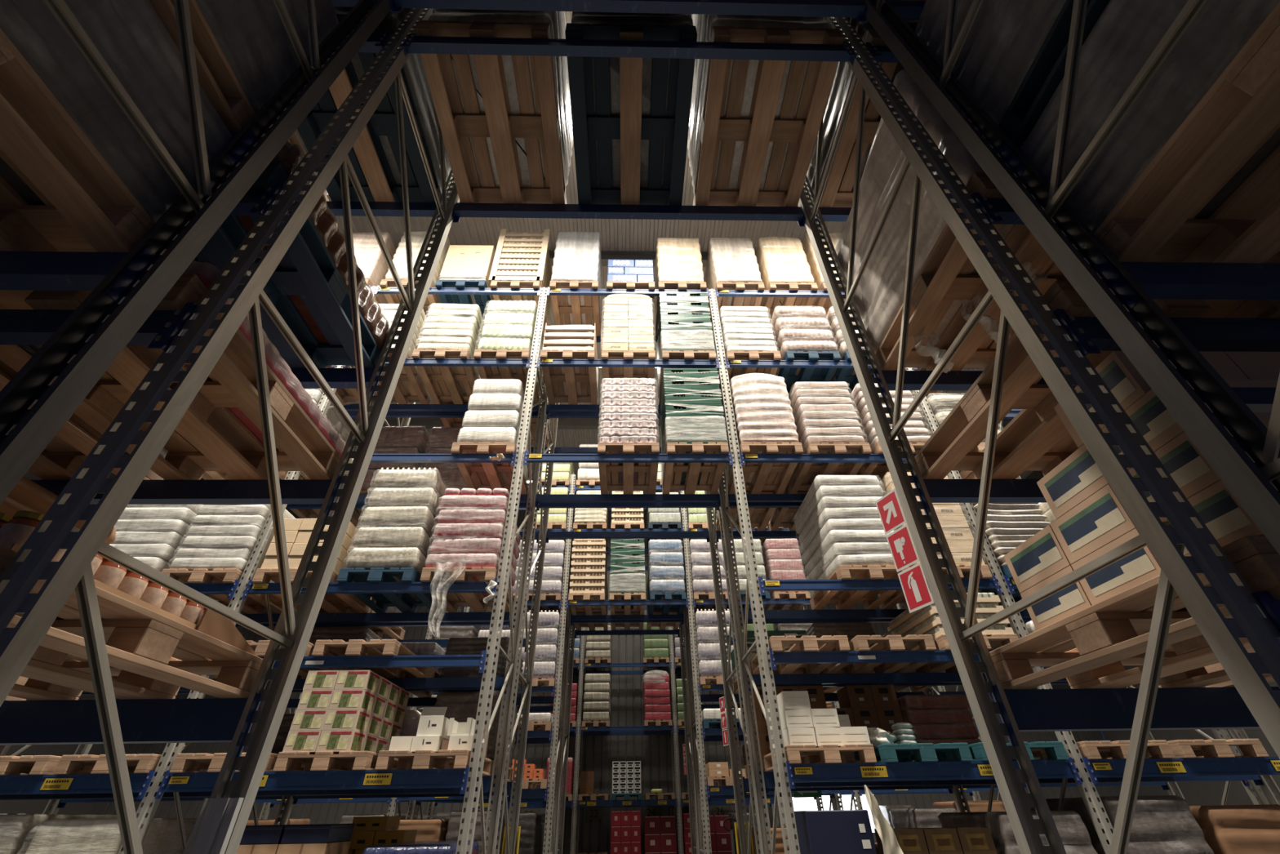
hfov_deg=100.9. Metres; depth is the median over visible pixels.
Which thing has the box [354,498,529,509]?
beam
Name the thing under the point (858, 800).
frame
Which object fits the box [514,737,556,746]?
beam
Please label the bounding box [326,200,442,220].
beam
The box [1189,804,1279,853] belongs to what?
load
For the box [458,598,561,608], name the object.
beam
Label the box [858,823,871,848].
print
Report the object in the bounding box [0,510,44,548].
jar
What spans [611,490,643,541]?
load
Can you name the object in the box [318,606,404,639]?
pallet
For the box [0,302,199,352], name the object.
beam
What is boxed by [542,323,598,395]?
load
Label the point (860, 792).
beam
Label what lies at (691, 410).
load
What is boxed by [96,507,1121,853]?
wall
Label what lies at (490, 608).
pallet
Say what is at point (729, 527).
pallet
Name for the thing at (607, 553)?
beam
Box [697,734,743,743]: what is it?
beam
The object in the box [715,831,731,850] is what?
carton
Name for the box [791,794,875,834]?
window
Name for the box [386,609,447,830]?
frame
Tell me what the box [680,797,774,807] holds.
beam
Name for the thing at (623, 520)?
tray
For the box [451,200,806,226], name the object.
beam
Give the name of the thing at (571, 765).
load
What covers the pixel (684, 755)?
fire sign
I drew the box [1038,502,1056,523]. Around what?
load
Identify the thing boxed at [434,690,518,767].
load
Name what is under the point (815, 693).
carton
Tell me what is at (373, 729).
carton
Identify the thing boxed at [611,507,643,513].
tray
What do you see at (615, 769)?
crate
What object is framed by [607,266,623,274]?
carton
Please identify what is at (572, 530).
beam
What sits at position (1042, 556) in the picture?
carton
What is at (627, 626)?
pallet
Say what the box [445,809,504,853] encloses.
load
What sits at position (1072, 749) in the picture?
frame
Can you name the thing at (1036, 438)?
pallet
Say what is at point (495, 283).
pallet
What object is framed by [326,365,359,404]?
pallet
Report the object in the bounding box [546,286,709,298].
beam
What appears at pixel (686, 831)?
carton
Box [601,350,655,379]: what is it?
pallet
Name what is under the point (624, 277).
carton
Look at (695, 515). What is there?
load
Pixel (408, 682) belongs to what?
beam
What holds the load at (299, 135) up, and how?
on the pallet at (294, 139)
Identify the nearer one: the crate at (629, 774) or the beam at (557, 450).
the beam at (557, 450)
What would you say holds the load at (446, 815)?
on the pallet
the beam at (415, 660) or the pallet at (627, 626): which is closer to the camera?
the beam at (415, 660)
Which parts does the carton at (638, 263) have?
white panel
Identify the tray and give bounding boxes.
[9,543,198,629]
[239,824,286,844]
[280,823,355,844]
[496,270,548,325]
[497,264,549,320]
[498,258,550,315]
[500,253,551,309]
[501,247,551,303]
[502,242,550,284]
[503,236,551,280]
[503,280,546,322]
[505,231,551,276]
[542,337,597,386]
[543,329,598,379]
[568,586,604,608]
[569,579,606,599]
[570,565,606,589]
[570,572,606,595]
[571,551,606,573]
[571,558,606,582]
[572,538,607,563]
[572,545,607,569]
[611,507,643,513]
[611,511,643,519]
[611,517,643,541]
[612,490,643,493]
[887,592,1000,631]
[891,603,1004,636]
[902,613,1009,636]
[911,624,1014,650]
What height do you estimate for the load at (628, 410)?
1.147 m
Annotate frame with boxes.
[0,0,394,505]
[0,8,459,853]
[0,477,164,814]
[117,285,377,853]
[252,402,415,825]
[258,693,302,819]
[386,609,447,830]
[413,606,470,819]
[455,287,547,853]
[486,391,559,853]
[542,474,575,853]
[551,560,575,853]
[569,626,586,853]
[666,626,683,853]
[679,490,711,853]
[679,509,701,853]
[704,490,769,853]
[708,288,800,853]
[771,802,786,826]
[790,537,862,809]
[798,17,1279,853]
[815,797,836,810]
[862,0,1279,555]
[896,603,995,812]
[904,367,1113,853]
[937,685,999,800]
[999,418,1269,804]
[1203,686,1279,804]
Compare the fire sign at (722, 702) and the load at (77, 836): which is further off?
the fire sign at (722, 702)
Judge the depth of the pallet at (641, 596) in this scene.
12.05 m
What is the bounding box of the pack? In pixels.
[650,788,662,793]
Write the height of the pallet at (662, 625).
0.144 m
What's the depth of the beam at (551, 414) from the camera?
8.82 m
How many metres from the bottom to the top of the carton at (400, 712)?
0.172 m
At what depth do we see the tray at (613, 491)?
13.29 m
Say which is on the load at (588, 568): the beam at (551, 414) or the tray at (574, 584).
the tray at (574, 584)
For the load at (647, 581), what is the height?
1.100 m
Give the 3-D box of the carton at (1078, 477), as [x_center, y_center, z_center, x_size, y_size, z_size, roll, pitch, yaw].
[1.678,0.185,1.836,0.361,0.152,0.291,0,-36,-1]
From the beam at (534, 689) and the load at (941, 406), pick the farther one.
the beam at (534, 689)
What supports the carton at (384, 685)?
on the carton at (380, 703)
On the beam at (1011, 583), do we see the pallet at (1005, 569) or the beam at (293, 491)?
the pallet at (1005, 569)
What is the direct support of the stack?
on the pallet at (926, 752)
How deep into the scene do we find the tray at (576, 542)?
12.47 m
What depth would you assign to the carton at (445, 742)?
5.05 m
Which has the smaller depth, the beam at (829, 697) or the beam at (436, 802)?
the beam at (829, 697)
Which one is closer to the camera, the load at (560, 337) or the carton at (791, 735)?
the carton at (791, 735)
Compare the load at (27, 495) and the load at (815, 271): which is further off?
the load at (815, 271)
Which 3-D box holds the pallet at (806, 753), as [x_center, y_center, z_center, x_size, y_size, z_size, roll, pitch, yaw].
[1.765,3.377,5.373,0.800,0.144,1.200,0,-36,-1]
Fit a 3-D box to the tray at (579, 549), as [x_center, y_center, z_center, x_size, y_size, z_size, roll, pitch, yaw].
[-1.209,3.180,12.857,0.780,0.160,1.160,0,-36,-1]
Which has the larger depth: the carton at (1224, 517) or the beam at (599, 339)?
the beam at (599, 339)
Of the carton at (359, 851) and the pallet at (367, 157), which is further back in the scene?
the carton at (359, 851)
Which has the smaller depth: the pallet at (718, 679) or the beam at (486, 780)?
the beam at (486, 780)
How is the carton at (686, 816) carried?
on the carton at (686, 831)
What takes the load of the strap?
hanging from the beam at (376, 457)
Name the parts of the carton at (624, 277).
white panel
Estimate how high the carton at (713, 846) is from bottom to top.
0.372 m
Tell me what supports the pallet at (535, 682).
on the beam at (534, 689)
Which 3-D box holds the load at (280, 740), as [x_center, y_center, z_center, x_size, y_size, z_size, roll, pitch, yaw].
[-3.829,3.850,6.431,0.820,0.500,1.214,0,-36,-1]
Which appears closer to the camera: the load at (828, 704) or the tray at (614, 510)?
the load at (828, 704)
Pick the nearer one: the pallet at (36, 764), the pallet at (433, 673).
the pallet at (36, 764)
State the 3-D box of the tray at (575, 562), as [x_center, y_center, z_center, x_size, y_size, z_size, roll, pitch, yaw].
[-1.205,3.445,12.661,0.780,0.160,1.160,0,-36,-1]
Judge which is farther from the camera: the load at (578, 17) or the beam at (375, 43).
the load at (578, 17)
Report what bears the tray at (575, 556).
on the load at (588, 568)
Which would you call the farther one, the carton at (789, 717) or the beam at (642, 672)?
the beam at (642, 672)
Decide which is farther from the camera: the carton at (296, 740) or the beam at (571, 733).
the beam at (571, 733)
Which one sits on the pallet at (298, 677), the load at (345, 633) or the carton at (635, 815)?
the load at (345, 633)
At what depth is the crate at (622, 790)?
14.41 m
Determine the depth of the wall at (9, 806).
13.70 m
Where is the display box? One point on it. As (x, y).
(833, 831)
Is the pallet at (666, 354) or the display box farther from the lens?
the pallet at (666, 354)
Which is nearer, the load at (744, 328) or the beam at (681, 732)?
the load at (744, 328)
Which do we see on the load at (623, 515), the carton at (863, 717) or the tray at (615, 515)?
the tray at (615, 515)
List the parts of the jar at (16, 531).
lid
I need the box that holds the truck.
[723,817,737,853]
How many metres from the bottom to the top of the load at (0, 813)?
1.457 m
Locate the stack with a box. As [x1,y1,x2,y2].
[891,722,917,745]
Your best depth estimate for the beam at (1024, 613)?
6.83 m
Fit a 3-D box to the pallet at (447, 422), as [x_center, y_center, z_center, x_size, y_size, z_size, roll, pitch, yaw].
[-2.990,-0.002,9.290,0.800,0.144,1.200,0,-36,-1]
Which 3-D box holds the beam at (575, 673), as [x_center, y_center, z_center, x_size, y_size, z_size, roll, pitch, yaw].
[-3.219,7.991,17.096,2.690,0.210,0.064,0,-36,-1]
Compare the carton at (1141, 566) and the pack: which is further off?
the pack
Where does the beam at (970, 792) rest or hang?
attached to the frame at (858, 800)
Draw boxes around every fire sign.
[682,743,685,754]
[683,754,686,764]
[684,764,686,774]
[719,696,725,712]
[720,711,727,728]
[722,728,728,746]
[875,488,906,534]
[885,523,919,572]
[897,562,933,613]
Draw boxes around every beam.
[0,244,155,303]
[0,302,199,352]
[0,693,260,757]
[0,770,157,799]
[0,782,212,799]
[5,795,225,799]
[31,474,341,515]
[57,795,285,808]
[80,686,266,694]
[82,680,216,692]
[115,697,300,708]
[154,765,470,799]
[182,579,240,599]
[207,183,285,215]
[208,650,487,675]
[226,128,257,166]
[235,623,276,627]
[241,577,497,599]
[241,613,279,623]
[255,797,391,804]
[256,773,492,797]
[265,774,496,795]
[270,799,411,807]
[285,503,322,508]
[290,364,382,395]
[291,684,506,693]
[291,780,512,804]
[292,674,504,691]
[314,613,515,627]
[315,612,510,626]
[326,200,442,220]
[331,0,373,8]
[337,32,393,53]
[342,356,530,368]
[343,404,359,411]
[346,411,358,417]
[353,450,516,464]
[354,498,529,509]
[356,493,528,506]
[373,285,541,295]
[385,409,541,417]
[387,404,538,414]
[388,0,869,22]
[395,786,547,804]
[397,638,526,652]
[400,32,857,64]
[406,693,521,711]
[416,791,553,804]
[418,794,555,804]
[432,684,555,695]
[435,800,544,805]
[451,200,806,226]
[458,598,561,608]
[472,800,573,809]
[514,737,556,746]
[515,728,551,741]
[516,706,565,711]
[519,530,539,542]
[520,527,567,532]
[523,450,733,466]
[528,484,570,491]
[528,696,559,705]
[530,447,547,453]
[530,702,554,703]
[534,493,720,506]
[536,356,719,370]
[536,502,719,511]
[542,725,576,733]
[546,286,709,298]
[546,404,660,414]
[546,411,660,420]
[546,530,709,542]
[554,447,661,453]
[558,731,576,736]
[560,671,580,675]
[565,597,688,608]
[568,662,579,669]
[570,613,684,623]
[570,619,683,625]
[571,527,683,531]
[573,484,680,492]
[574,628,679,638]
[576,798,676,809]
[579,805,674,809]
[580,724,673,733]
[582,661,671,669]
[582,729,671,738]
[585,669,668,675]
[595,336,656,342]
[606,546,648,551]
[606,551,648,555]
[607,566,648,570]
[673,670,693,674]
[674,661,691,668]
[677,724,711,732]
[677,730,686,734]
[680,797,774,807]
[687,527,789,531]
[688,804,771,806]
[693,596,812,607]
[693,699,733,705]
[693,791,816,799]
[695,693,731,703]
[695,704,737,709]
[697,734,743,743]
[698,682,733,693]
[698,787,831,798]
[701,789,835,799]
[702,726,746,738]
[706,784,853,798]
[715,288,844,297]
[715,530,799,542]
[724,357,906,369]
[726,502,802,509]
[727,635,736,646]
[728,493,806,506]
[733,690,924,702]
[738,451,916,465]
[739,611,893,626]
[742,608,906,621]
[742,777,954,796]
[746,674,963,691]
[750,671,961,691]
[757,575,1001,596]
[759,771,996,791]
[763,771,996,793]
[768,648,1032,670]
[785,757,1082,788]
[815,207,851,224]
[839,791,973,796]
[857,787,999,795]
[863,42,900,62]
[873,367,1046,397]
[880,0,925,18]
[913,473,1047,515]
[918,406,1022,412]
[929,688,994,700]
[960,782,1169,793]
[968,192,1024,224]
[980,672,1067,681]
[991,684,1279,746]
[996,139,1027,177]
[1002,575,1017,595]
[1003,412,1018,418]
[1013,617,1031,622]
[1019,608,1031,617]
[1020,768,1264,785]
[1022,780,1250,786]
[1049,681,1068,684]
[1052,308,1279,357]
[1080,756,1279,784]
[1093,253,1279,309]
[1250,591,1279,646]
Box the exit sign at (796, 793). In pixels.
[792,791,822,797]
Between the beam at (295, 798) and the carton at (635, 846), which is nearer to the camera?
the beam at (295, 798)
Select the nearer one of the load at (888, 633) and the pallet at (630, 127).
the pallet at (630, 127)
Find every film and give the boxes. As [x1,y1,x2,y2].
[429,561,465,635]
[483,580,497,603]
[863,784,903,853]
[913,332,946,364]
[961,294,999,339]
[1021,261,1039,285]
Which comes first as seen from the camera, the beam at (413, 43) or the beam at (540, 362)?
the beam at (413, 43)
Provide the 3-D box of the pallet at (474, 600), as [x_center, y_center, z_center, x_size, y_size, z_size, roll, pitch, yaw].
[-2.018,1.972,6.309,0.800,0.144,1.200,0,-36,-1]
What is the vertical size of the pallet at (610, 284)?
0.144 m
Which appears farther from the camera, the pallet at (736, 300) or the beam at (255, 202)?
the pallet at (736, 300)
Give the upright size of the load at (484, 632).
1.297 m
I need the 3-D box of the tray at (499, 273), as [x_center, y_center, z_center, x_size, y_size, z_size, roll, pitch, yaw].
[-2.090,-2.284,9.442,0.780,0.154,1.160,0,-36,-1]
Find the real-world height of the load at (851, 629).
0.500 m
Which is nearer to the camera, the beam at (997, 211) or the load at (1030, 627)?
the beam at (997, 211)
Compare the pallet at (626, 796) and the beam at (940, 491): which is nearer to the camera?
the beam at (940, 491)
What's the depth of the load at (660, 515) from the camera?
12.96 m
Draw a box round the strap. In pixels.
[489,453,505,461]
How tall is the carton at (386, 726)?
0.172 m
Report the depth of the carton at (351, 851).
5.47 m
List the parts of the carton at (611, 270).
white panel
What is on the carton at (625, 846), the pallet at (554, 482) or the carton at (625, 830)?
the carton at (625, 830)
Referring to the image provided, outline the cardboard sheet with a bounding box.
[195,608,257,656]
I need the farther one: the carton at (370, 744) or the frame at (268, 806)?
the frame at (268, 806)
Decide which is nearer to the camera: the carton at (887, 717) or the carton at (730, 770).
the carton at (887, 717)
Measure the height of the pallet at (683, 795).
0.144 m
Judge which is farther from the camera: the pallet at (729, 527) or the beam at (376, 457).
the pallet at (729, 527)
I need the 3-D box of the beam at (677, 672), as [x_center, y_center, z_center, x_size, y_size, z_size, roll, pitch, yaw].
[2.379,8.000,17.237,2.690,0.210,0.064,0,-36,-1]
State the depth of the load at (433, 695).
10.34 m
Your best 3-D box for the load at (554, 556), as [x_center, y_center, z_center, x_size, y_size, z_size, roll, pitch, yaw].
[-2.179,3.518,12.584,0.863,1.297,1.273,0,-36,-1]
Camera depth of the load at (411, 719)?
6.07 m
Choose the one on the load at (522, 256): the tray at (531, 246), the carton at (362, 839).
the tray at (531, 246)
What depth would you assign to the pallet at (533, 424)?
9.49 m
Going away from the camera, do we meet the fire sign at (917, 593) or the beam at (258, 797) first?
the fire sign at (917, 593)
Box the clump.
[866,727,897,746]
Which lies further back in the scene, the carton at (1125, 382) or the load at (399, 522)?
the load at (399, 522)
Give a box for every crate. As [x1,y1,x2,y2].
[612,761,619,766]
[612,766,619,772]
[612,772,619,777]
[612,777,619,782]
[612,782,619,788]
[612,787,619,793]
[619,761,626,766]
[619,766,626,772]
[619,771,626,777]
[619,777,626,782]
[619,782,626,787]
[619,787,626,794]
[626,760,633,766]
[626,766,633,771]
[626,771,633,777]
[626,777,633,782]
[626,782,633,787]
[626,787,633,794]
[633,760,640,767]
[633,766,640,773]
[633,771,640,777]
[634,777,640,782]
[634,782,640,787]
[634,787,640,793]
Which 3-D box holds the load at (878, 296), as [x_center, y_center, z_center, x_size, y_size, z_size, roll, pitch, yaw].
[1.825,-1.219,3.131,0.863,1.150,1.286,0,-36,-1]
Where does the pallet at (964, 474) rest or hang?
on the beam
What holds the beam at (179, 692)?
attached to the frame at (54, 809)
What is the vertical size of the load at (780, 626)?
1.100 m
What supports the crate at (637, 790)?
on the pallet at (626, 796)
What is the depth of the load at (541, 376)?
9.34 m
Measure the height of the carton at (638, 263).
0.201 m
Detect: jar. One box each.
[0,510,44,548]
[0,512,13,528]
[52,549,66,561]
[91,554,102,575]
[93,557,126,588]
[116,568,148,599]
[139,580,168,608]
[160,589,186,617]
[179,599,204,624]
[197,607,206,625]
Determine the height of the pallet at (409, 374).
0.144 m
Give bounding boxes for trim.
[351,417,1012,429]
[494,249,755,266]
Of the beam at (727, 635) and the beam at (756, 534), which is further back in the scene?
the beam at (756, 534)
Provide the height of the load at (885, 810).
1.500 m
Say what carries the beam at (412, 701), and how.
attached to the frame at (283, 820)
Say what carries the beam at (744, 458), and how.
attached to the frame at (1072, 749)
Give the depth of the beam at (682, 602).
11.68 m
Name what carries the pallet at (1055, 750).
on the beam at (1044, 769)
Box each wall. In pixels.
[0,471,204,814]
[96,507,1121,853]
[1024,471,1279,805]
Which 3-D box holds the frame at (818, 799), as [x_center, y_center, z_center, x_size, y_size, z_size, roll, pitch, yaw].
[3.898,5.787,12.680,0.122,8.608,1.134,0,-36,-1]
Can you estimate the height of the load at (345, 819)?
1.450 m
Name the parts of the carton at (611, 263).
white panel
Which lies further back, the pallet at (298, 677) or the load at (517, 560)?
the load at (517, 560)
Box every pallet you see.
[0,27,166,254]
[0,273,340,479]
[0,360,160,479]
[0,544,262,700]
[0,755,136,775]
[4,675,28,700]
[53,753,210,776]
[111,675,118,680]
[149,0,264,136]
[161,568,282,613]
[169,752,306,773]
[173,161,381,368]
[201,471,232,479]
[246,640,354,678]
[252,568,370,613]
[270,109,328,200]
[272,751,398,771]
[278,471,309,479]
[289,508,361,528]
[291,19,441,202]
[296,667,357,679]
[311,639,430,678]
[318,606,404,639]
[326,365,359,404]
[336,567,443,613]
[358,490,371,513]
[365,279,380,303]
[371,666,440,697]
[373,352,430,404]
[374,749,493,776]
[379,279,439,312]
[411,348,478,404]
[413,20,567,204]
[419,567,513,612]
[435,280,490,322]
[440,402,468,427]
[450,442,528,494]
[473,349,539,404]
[487,593,528,613]
[490,280,546,335]
[492,761,513,782]
[511,778,553,789]
[515,721,557,737]
[520,677,559,696]
[527,593,565,613]
[529,402,548,447]
[533,522,569,546]
[537,480,569,493]
[540,349,598,404]
[549,280,600,336]
[556,720,577,727]
[560,794,573,800]
[563,657,579,671]
[564,22,697,205]
[568,592,606,615]
[573,522,608,547]
[574,611,608,630]
[576,480,599,485]
[577,852,608,853]
[578,793,609,800]
[582,720,610,731]
[584,657,611,671]
[597,442,659,493]
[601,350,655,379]
[606,280,654,314]
[609,592,645,614]
[610,522,644,541]
[611,611,643,630]
[612,793,641,799]
[642,657,669,670]
[643,720,671,730]
[644,792,675,799]
[646,480,677,493]
[646,522,681,546]
[646,611,679,630]
[648,592,686,614]
[655,281,706,336]
[657,350,715,404]
[662,442,728,493]
[674,657,693,670]
[675,720,697,725]
[680,792,693,799]
[684,522,716,545]
[688,591,730,613]
[693,26,844,206]
[697,675,733,694]
[697,719,745,735]
[700,775,746,786]
[710,281,764,337]
[715,490,775,530]
[719,350,781,404]
[720,527,757,546]
[725,591,770,610]
[728,442,803,493]
[733,666,808,693]
[744,761,763,778]
[749,635,850,674]
[755,522,790,544]
[761,743,876,771]
[763,282,817,324]
[763,591,810,609]
[768,489,808,530]
[777,351,840,398]
[786,442,871,493]
[809,564,910,609]
[813,283,845,315]
[818,29,915,207]
[818,665,881,693]
[823,634,936,673]
[831,351,874,395]
[853,742,973,762]
[856,442,924,481]
[875,171,1067,370]
[879,564,992,608]
[892,662,955,692]
[893,0,925,0]
[895,634,1018,672]
[906,368,942,404]
[914,280,1279,479]
[941,741,1069,761]
[946,442,985,479]
[981,564,1021,606]
[989,536,1279,689]
[1031,739,1174,762]
[1093,1,1279,263]
[1099,738,1269,758]
[1204,662,1275,687]
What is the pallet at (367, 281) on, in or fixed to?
on the beam
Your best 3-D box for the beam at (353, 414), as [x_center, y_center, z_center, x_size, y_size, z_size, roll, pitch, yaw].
[-5.796,-0.207,8.711,2.690,0.210,0.064,0,-36,-1]
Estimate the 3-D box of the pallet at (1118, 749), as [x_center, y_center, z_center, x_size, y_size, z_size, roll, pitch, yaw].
[4.579,3.381,5.444,0.800,0.144,1.200,0,-36,-1]
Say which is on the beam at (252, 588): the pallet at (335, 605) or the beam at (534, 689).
the pallet at (335, 605)
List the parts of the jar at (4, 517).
lid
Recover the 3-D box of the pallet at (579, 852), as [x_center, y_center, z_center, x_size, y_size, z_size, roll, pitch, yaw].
[-1.265,11.367,13.979,0.800,0.144,1.200,0,-36,-1]
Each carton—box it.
[236,844,279,853]
[275,840,351,853]
[282,730,321,753]
[289,709,327,730]
[297,689,333,710]
[302,670,339,689]
[315,729,366,752]
[321,709,371,733]
[328,688,376,713]
[334,670,381,694]
[346,830,381,848]
[348,848,357,853]
[351,816,400,831]
[354,848,364,853]
[362,733,377,752]
[366,714,382,737]
[371,694,386,717]
[373,829,417,845]
[374,737,388,753]
[376,676,391,699]
[377,718,392,740]
[382,700,396,722]
[386,682,400,704]
[386,741,391,751]
[387,722,401,741]
[388,736,413,751]
[392,705,405,725]
[396,687,409,709]
[410,735,446,752]
[413,706,449,739]
[440,739,448,750]
[447,717,475,737]
[447,735,473,751]
[480,729,488,756]
[523,773,533,780]
[524,764,535,768]
[524,768,533,773]
[533,768,544,774]
[533,773,544,779]
[580,777,594,782]
[580,782,594,789]
[580,788,594,795]
[581,771,594,777]
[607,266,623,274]
[607,274,636,281]
[608,259,634,274]
[610,826,621,841]
[610,841,620,853]
[611,810,621,826]
[621,810,631,826]
[621,825,631,841]
[621,841,631,853]
[624,266,653,281]
[631,810,640,825]
[631,825,640,841]
[631,840,640,853]
[635,259,653,266]
[637,275,653,282]
[644,815,660,833]
[644,833,660,852]
[644,851,661,853]
[659,815,675,833]
[660,833,676,851]
[660,851,676,853]
[682,813,694,827]
[682,827,696,842]
[683,841,696,853]
[701,814,715,832]
[702,832,716,850]
[705,761,728,770]
[706,768,728,777]
[714,814,730,832]
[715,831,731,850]
[716,849,732,853]
[728,768,746,776]
[750,686,768,711]
[751,708,768,734]
[755,732,770,758]
[775,685,799,695]
[776,690,810,712]
[779,708,813,729]
[782,727,817,746]
[799,685,826,708]
[809,708,839,727]
[813,726,844,746]
[826,707,855,726]
[836,684,875,707]
[837,714,850,726]
[840,726,870,744]
[851,707,880,728]
[870,684,899,707]
[874,828,928,853]
[875,706,903,730]
[905,827,963,853]
[950,826,997,853]
[1003,524,1071,592]
[1020,564,1092,630]
[1036,444,1108,519]
[1049,484,1136,564]
[1053,351,1248,447]
[1071,528,1160,604]
[1101,379,1277,470]
[1128,431,1221,502]
[1159,480,1265,555]
[1223,351,1279,379]
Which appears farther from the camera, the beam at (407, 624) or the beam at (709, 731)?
the beam at (709, 731)
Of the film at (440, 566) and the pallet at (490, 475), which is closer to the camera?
the film at (440, 566)
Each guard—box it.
[501,826,520,853]
[733,822,753,853]
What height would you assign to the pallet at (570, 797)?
0.144 m
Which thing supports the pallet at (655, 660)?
on the beam at (601, 664)
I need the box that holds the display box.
[794,809,876,853]
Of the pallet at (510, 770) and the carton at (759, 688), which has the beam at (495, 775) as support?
the pallet at (510, 770)
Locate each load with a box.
[0,0,231,222]
[0,475,115,544]
[0,813,42,814]
[0,813,117,853]
[9,344,168,458]
[25,817,196,853]
[109,504,217,600]
[169,504,295,602]
[182,261,346,456]
[195,0,338,113]
[236,141,390,351]
[246,818,310,825]
[260,518,372,601]
[271,713,294,754]
[285,107,328,195]
[300,388,351,479]
[309,626,382,668]
[318,6,451,192]
[327,365,355,395]
[339,813,405,831]
[346,466,446,600]
[352,232,396,303]
[353,448,362,516]
[357,597,404,628]
[360,426,431,491]
[362,840,479,853]
[375,642,445,673]
[378,303,429,396]
[385,231,449,317]
[395,818,448,840]
[400,710,422,736]
[404,814,435,819]
[417,303,484,395]
[418,694,437,710]
[424,426,468,489]
[425,488,520,600]
[428,8,573,187]
[434,626,478,650]
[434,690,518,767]
[434,812,450,818]
[439,244,495,314]
[440,636,523,696]
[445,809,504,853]
[457,378,531,484]
[477,300,542,394]
[477,625,522,637]
[488,228,551,325]
[501,817,505,852]
[507,812,541,853]
[512,539,529,609]
[517,712,554,729]
[518,609,564,685]
[526,539,568,608]
[529,369,550,439]
[533,487,569,540]
[538,448,573,489]
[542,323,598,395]
[546,757,574,794]
[549,683,579,726]
[551,231,602,324]
[561,626,582,661]
[568,538,607,608]
[571,11,693,189]
[573,490,608,528]
[577,444,599,485]
[582,569,608,624]
[582,673,610,724]
[585,625,611,662]
[599,377,657,484]
[602,293,653,374]
[608,538,645,608]
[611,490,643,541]
[642,622,668,662]
[642,670,671,725]
[646,568,672,624]
[647,492,680,539]
[647,539,684,608]
[653,237,703,324]
[656,291,715,399]
[657,462,662,485]
[659,368,728,484]
[671,626,693,657]
[674,679,702,720]
[683,490,716,539]
[685,539,727,608]
[687,13,831,193]
[690,608,734,682]
[701,708,741,727]
[703,237,762,316]
[714,306,777,384]
[715,464,759,522]
[723,373,799,484]
[724,538,767,608]
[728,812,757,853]
[730,630,806,681]
[733,623,773,645]
[737,702,745,721]
[742,744,749,768]
[751,826,789,853]
[755,236,813,318]
[760,538,808,607]
[769,484,794,522]
[770,306,837,396]
[773,622,813,635]
[787,381,865,484]
[794,475,894,598]
[802,232,840,318]
[805,622,875,664]
[806,17,919,193]
[826,306,865,386]
[826,702,832,707]
[835,69,1013,353]
[849,382,930,475]
[871,632,915,673]
[874,842,879,853]
[875,804,914,828]
[878,471,985,596]
[887,592,1014,650]
[889,807,956,828]
[897,694,981,744]
[915,0,1066,125]
[920,395,1000,442]
[932,800,1005,812]
[937,810,1097,853]
[962,502,1050,594]
[991,620,1036,649]
[1021,0,1279,232]
[1031,795,1213,853]
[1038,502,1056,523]
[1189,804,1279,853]
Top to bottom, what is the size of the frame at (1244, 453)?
8.608 m
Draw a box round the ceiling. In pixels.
[326,11,1033,495]
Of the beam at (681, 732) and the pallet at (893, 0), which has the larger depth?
the beam at (681, 732)
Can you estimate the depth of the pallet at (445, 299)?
8.92 m
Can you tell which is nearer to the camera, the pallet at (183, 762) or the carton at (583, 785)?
the pallet at (183, 762)
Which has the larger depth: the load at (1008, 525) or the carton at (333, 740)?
the load at (1008, 525)
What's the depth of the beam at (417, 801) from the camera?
10.39 m
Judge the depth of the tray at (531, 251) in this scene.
9.34 m
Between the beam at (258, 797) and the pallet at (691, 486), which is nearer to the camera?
the beam at (258, 797)
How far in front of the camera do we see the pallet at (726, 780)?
9.76 m
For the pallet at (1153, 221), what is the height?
0.144 m
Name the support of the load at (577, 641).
on the pallet at (576, 660)
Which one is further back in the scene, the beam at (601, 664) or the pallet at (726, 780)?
the beam at (601, 664)
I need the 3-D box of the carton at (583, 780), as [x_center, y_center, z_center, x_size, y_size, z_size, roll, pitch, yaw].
[-1.490,10.034,15.018,0.360,0.135,0.400,0,-36,-1]
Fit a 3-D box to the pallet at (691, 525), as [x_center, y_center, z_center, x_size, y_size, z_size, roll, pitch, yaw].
[1.567,2.728,13.263,0.800,0.144,1.200,0,-36,-1]
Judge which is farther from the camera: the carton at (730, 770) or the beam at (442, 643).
the carton at (730, 770)
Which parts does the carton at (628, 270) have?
white panel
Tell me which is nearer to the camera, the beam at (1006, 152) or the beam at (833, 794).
the beam at (1006, 152)
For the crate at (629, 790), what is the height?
0.122 m
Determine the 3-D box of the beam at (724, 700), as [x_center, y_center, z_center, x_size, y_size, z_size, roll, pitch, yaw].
[2.520,6.058,11.769,2.690,0.210,0.064,0,-36,-1]
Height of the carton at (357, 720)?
0.172 m
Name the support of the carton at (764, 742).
on the pallet at (745, 766)
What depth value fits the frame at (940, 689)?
10.65 m
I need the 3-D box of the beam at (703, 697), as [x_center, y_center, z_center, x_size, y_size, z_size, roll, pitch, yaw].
[2.524,5.943,11.613,2.690,0.210,0.064,0,-36,-1]
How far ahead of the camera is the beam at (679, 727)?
15.30 m
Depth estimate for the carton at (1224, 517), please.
1.37 m
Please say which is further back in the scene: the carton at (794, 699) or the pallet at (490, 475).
the pallet at (490, 475)
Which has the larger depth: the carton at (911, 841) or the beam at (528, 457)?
the beam at (528, 457)
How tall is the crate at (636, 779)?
0.122 m
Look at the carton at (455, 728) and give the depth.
5.12 m
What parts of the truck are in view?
handle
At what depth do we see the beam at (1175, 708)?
2.06 m
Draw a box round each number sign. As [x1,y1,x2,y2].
[521,808,538,812]
[586,807,603,819]
[644,806,660,816]
[712,804,729,814]
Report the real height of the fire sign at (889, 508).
0.190 m

